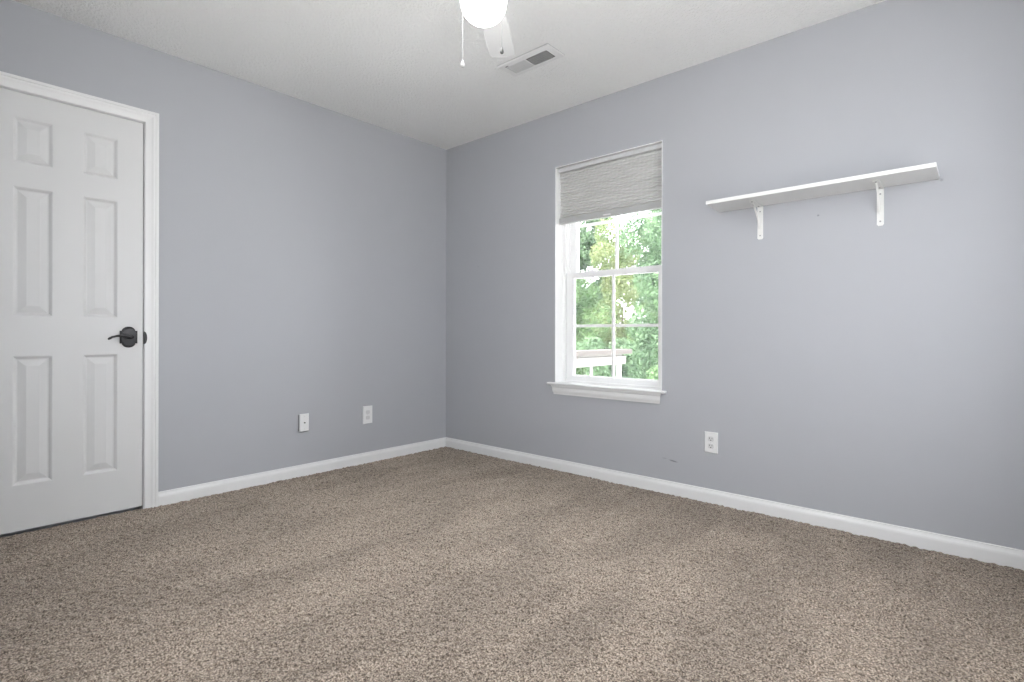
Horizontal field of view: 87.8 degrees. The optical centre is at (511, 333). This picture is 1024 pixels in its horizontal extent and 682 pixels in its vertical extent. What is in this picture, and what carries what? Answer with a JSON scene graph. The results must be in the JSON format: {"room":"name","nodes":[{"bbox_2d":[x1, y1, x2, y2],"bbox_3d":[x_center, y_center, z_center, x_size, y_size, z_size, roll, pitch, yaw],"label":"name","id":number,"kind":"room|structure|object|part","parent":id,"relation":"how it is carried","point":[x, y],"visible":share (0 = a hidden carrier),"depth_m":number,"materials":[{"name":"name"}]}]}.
{"room":"empty bedroom","nodes":[
{"label":"empty bedroom","id":0,"kind":"room"},
{"bbox_2d":[0,507,138,536],"bbox_3d":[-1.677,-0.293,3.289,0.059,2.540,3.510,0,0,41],"label":"door gap","id":1,"kind":"structure","parent":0,"point":[134,508],"depth_m":2.64,"materials":[{"name":"paint"}]},
{"bbox_2d":[0,0,445,491],"bbox_3d":[-1.616,-0.293,3.236,0.100,2.540,3.510,0,0,41],"label":"wall","id":2,"kind":"structure","parent":0,"point":[302,244],"depth_m":3.30,"materials":[{"name":"paint"}]},
{"bbox_2d":[0,71,158,534],"bbox_3d":[-2.156,-0.119,2.581,0.158,2.110,0.748,0,0,41],"label":"door","id":3,"kind":"structure","parent":2,"relation":"in","point":[79,172],"depth_m":2.59,"materials":[{"name":"white wood"}]},
{"bbox_3d":[-1.971,0.018,2.684,0.018,0.027,0.111,0,0,41],"label":"lever","id":4,"kind":"part","parent":3,"relation":"part of","materials":[{"name":"brown metal"}]},
{"bbox_3d":[-1.976,0.018,2.745,0.012,0.108,0.075,0,0,41],"label":"handle","id":5,"kind":"part","parent":3,"relation":"part of","materials":[{"name":"brown metal"}]},
{"bbox_3d":[-1.929,0.022,2.801,0.018,0.066,0.013,0,0,41],"label":"strike plate","id":6,"kind":"part","parent":3,"relation":"part of","materials":[{"name":"brown metal"}]},
{"bbox_2d":[158,437,445,505],"bbox_3d":[-1.215,0.894,3.607,0.014,0.092,2.038,0,0,41],"label":"baseboard","id":7,"kind":"structure","parent":2,"relation":"attached to","point":[187,493],"depth_m":3.37,"materials":[{"name":"white wood"}]},
{"bbox_2d":[298,413,308,431],"bbox_3d":[-1.348,0.576,3.447,0.024,0.114,0.068,0,0,41],"label":"cable plate","id":8,"kind":"object","parent":2,"relation":"attached to","point":[303,419],"visible":1,"depth_m":3.44,"materials":[{"name":"white plastic"}]},
{"bbox_2d":[363,405,371,423],"bbox_3d":[-1.033,0.581,3.814,0.008,0.126,0.078,0,0,41],"label":"wall outlet","id":9,"kind":"object","parent":2,"relation":"attached to","point":[367,410],"visible":1,"depth_m":3.81,"materials":[{"name":"white plastic"}]},
{"bbox_2d":[13,0,884,149],"bbox_3d":[-0.172,-1.569,1.960,4.150,0.120,3.510,0,0,41],"label":"ceiling","id":10,"kind":"structure","parent":0,"point":[392,65],"depth_m":2.77,"materials":[{"name":"white paint"}]},
{"bbox_2d":[460,0,514,67],"bbox_3d":[-0.105,-1.260,1.980,0.851,0.498,0.851,0,0,-38],"label":"ceiling fan","id":11,"kind":"object","parent":10,"relation":"hanging from","point":[490,15],"visible":1,"depth_m":2.00,"materials":[{"name":"white"}]},
{"bbox_3d":[-0.171,-1.174,2.013,0.039,0.275,0.001,0,0,27],"label":"pull chain","id":12,"kind":"part","parent":11,"relation":"part of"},
{"bbox_3d":[-0.105,-1.233,1.980,0.172,0.160,0.172,0,0,41],"label":"globe","id":13,"kind":"part","parent":11,"relation":"part of","materials":[{"name":"white glass"}]},
{"bbox_3d":[-0.065,-1.318,2.328,0.119,0.008,0.400,0,0,7],"label":"blade","id":14,"kind":"part","parent":11,"relation":"part of","materials":[{"name":"white"}]},
{"bbox_2d":[497,43,564,76],"bbox_3d":[0.101,-1.502,2.940,0.362,0.013,0.156,0,0,41],"label":"ceiling vent","id":15,"kind":"object","parent":10,"relation":"in","point":[544,54],"visible":1,"depth_m":2.92,"materials":[{"name":"white metal"}]},
{"bbox_2d":[0,446,1023,681],"bbox_3d":[-0.174,0.925,1.964,3.782,0.015,3.152,0,0,41],"label":"floor","id":16,"kind":"structure","parent":0,"point":[442,564],"depth_m":1.90,"materials":[{"name":"carpet"}]},
{"bbox_2d":[446,0,1023,549],"bbox_3d":[0.925,-0.287,3.203,4.150,2.540,0.190,0,0,41],"label":"wall","id":17,"kind":"structure","parent":0,"point":[839,361],"depth_m":2.62,"materials":[{"name":"paint"}]},
{"bbox_2d":[547,140,666,403],"bbox_3d":[0.629,-0.361,3.436,0.854,1.546,0.214,0,0,41],"label":"window","id":18,"kind":"structure","parent":17,"relation":"in","point":[567,382],"depth_m":3.58,"materials":[{"name":"plastic"}]},
{"bbox_2d":[558,143,661,224],"bbox_3d":[0.619,-0.936,3.407,0.758,0.376,0.058,0,0,41],"label":"window shade","id":19,"kind":"object","parent":18,"relation":"attached to","point":[629,182],"visible":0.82,"depth_m":3.37,"materials":[{"name":"fabric"}]},
{"bbox_3d":[0.619,-0.768,3.406,0.755,0.042,0.034,0,0,41],"label":"rail","id":20,"kind":"part","parent":19,"relation":"part of","materials":[{"name":"white fabric"}]},
{"bbox_3d":[0.673,-0.401,3.474,0.781,1.466,0.100,0,0,41],"label":"frame","id":21,"kind":"part","parent":18,"relation":"part of","materials":[{"name":"plastic"}]},
{"bbox_3d":[0.656,-0.044,3.450,0.722,0.745,0.031,0,0,41],"label":"sash","id":22,"kind":"part","parent":18,"relation":"part of","materials":[{"name":"plastic"}]},
{"bbox_3d":[0.684,-0.746,3.480,0.722,0.720,0.031,0,0,41],"label":"sash","id":23,"kind":"part","parent":18,"relation":"part of","materials":[{"name":"plastic"}]},
{"bbox_2d":[705,431,717,453],"bbox_3d":[1.092,0.597,2.921,0.073,0.114,0.008,0,0,41],"label":"wall outlet","id":24,"kind":"object","parent":17,"relation":"attached to","point":[711,438],"visible":1,"depth_m":2.92,"materials":[{"name":"white plastic"}]},
{"bbox_2d":[446,437,1023,570],"bbox_3d":[0.855,0.899,3.127,3.750,0.092,0.014,0,0,41],"label":"baseboard","id":25,"kind":"structure","parent":17,"relation":"attached to","point":[951,545],"depth_m":2.67,"materials":[{"name":"white wood"}]},
{"bbox_2d":[749,200,762,239],"bbox_3d":[1.236,-0.575,2.701,0.027,0.174,0.150,0,0,41],"label":"shelf bracket","id":26,"kind":"object","parent":17,"relation":"attached to","point":[759,212],"visible":1,"depth_m":2.75,"materials":[{"name":"metal"}]},
{"bbox_3d":[1.237,-0.658,2.701,0.027,0.009,0.150,0,0,41],"label":"shelf arm","id":27,"kind":"part","parent":26,"relation":"part of"},
{"bbox_3d":[1.284,-0.573,2.755,0.027,0.170,0.006,0,0,41],"label":"wall plate","id":28,"kind":"part","parent":26,"relation":"part of","materials":[{"name":"white metal"}]},
{"bbox_2d":[706,162,938,211],"bbox_3d":[1.414,-0.672,2.512,0.931,0.029,0.199,0,0,41],"label":"wall shelf","id":29,"kind":"object","parent":17,"relation":"attached to","point":[924,172],"visible":1,"depth_m":2.44,"materials":[{"name":"white wood"}]},
{"bbox_2d":[872,180,883,225],"bbox_3d":[1.622,-0.577,2.360,0.027,0.174,0.150,0,0,41],"label":"shelf bracket","id":30,"kind":"object","parent":17,"relation":"attached to","point":[879,187],"visible":1,"depth_m":2.41,"materials":[{"name":"metal"}]},
{"bbox_3d":[1.622,-0.659,2.360,0.027,0.009,0.150,0,0,41],"label":"shelf arm","id":31,"kind":"part","parent":30,"relation":"part of"},
{"bbox_3d":[1.670,-0.574,2.414,0.027,0.170,0.006,0,0,41],"label":"wall plate","id":32,"kind":"part","parent":30,"relation":"part of","materials":[{"name":"white metal"}]},
{"label":"outside","id":33,"kind":"structure","parent":0,"visible":0},
{"label":"ground","id":34,"kind":"structure","parent":33,"visible":0},
{"bbox_2d":[576,271,618,374],"bbox_3d":[1.540,0.276,16.195,2.674,6.936,3.020,0,0,-21],"label":"leafy tree","id":35,"kind":"object","parent":34,"relation":"on","point":[582,305],"visible":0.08,"depth_m":15.59,"materials":[{"name":"green plant"}]},
{"bbox_2d":[577,217,623,375],"bbox_3d":[4.260,-2.208,30.132,4.123,11.927,4.321,0,0,24],"label":"leafy tree","id":36,"kind":"object","parent":34,"relation":"on","point":[586,240],"visible":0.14,"depth_m":29.32,"materials":[{"name":"green plant"}]},
{"bbox_2d":[576,349,631,377],"bbox_3d":[0.517,1.962,7.132,0.260,3.440,3.940,0,0,41],"label":"railing","id":37,"kind":"object","parent":34,"relation":"on","point":[600,357],"visible":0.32,"depth_m":7.94,"materials":[{"name":"white wood"}]},
{"bbox_3d":[1.166,2.081,7.866,0.032,3.206,0.032,0,0,41],"label":"post","id":38,"kind":"part","parent":37,"relation":"part of","materials":[{"name":"white wood"}]},
{"bbox_3d":[1.696,2.082,8.465,0.064,3.206,0.064,0,0,41],"label":"post","id":39,"kind":"part","parent":37,"relation":"part of","materials":[{"name":"white wood"}]},
{"bbox_2d":[576,336,642,378],"bbox_3d":[2.078,1.893,11.935,1.582,3.711,1.433,0,0,-12],"label":"leafy shrub","id":40,"kind":"object","parent":34,"relation":"on","point":[605,370],"visible":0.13,"depth_m":11.57,"materials":[{"name":"green plant"}]},
{"bbox_2d":[583,217,655,376],"bbox_3d":[4.429,-0.532,21.775,3.162,8.570,3.517,0,0,41],"label":"leafy tree","id":41,"kind":"object","parent":34,"relation":"on","point":[622,287],"visible":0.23,"depth_m":21.12,"materials":[{"name":"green plant"}]},
{"bbox_2d":[618,209,661,379],"bbox_3d":[4.021,-0.108,14.072,2.494,7.715,3.059,0,0,-26],"label":"leafy tree","id":42,"kind":"object","parent":34,"relation":"on","point":[646,338],"visible":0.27,"depth_m":13.93,"materials":[{"name":"green plant"}]},
{"bbox_2d":[626,304,656,377],"bbox_3d":[4.384,1.378,17.235,1.618,4.746,1.795,0,0,41],"label":"leafy shrub","id":43,"kind":"object","parent":34,"relation":"on","point":[640,307],"visible":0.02,"depth_m":17.35,"materials":[{"name":"green plant"}]},
{"bbox_2d":[627,209,661,318],"bbox_3d":[8.038,-2.502,26.921,4.242,12.533,4.521,0,0,-26],"label":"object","id":44,"kind":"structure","parent":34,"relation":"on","point":[637,303],"depth_m":26.45,"materials":[{"name":"white"}]},
{"bbox_2d":[646,365,657,379],"bbox_3d":[2.837,2.168,10.418,1.270,3.154,1.330,0,0,41],"label":"leafy shrub","id":45,"kind":"object","parent":34,"relation":"on","point":[655,367],"visible":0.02,"depth_m":10.66,"materials":[{"name":"green plant"}]}
]}

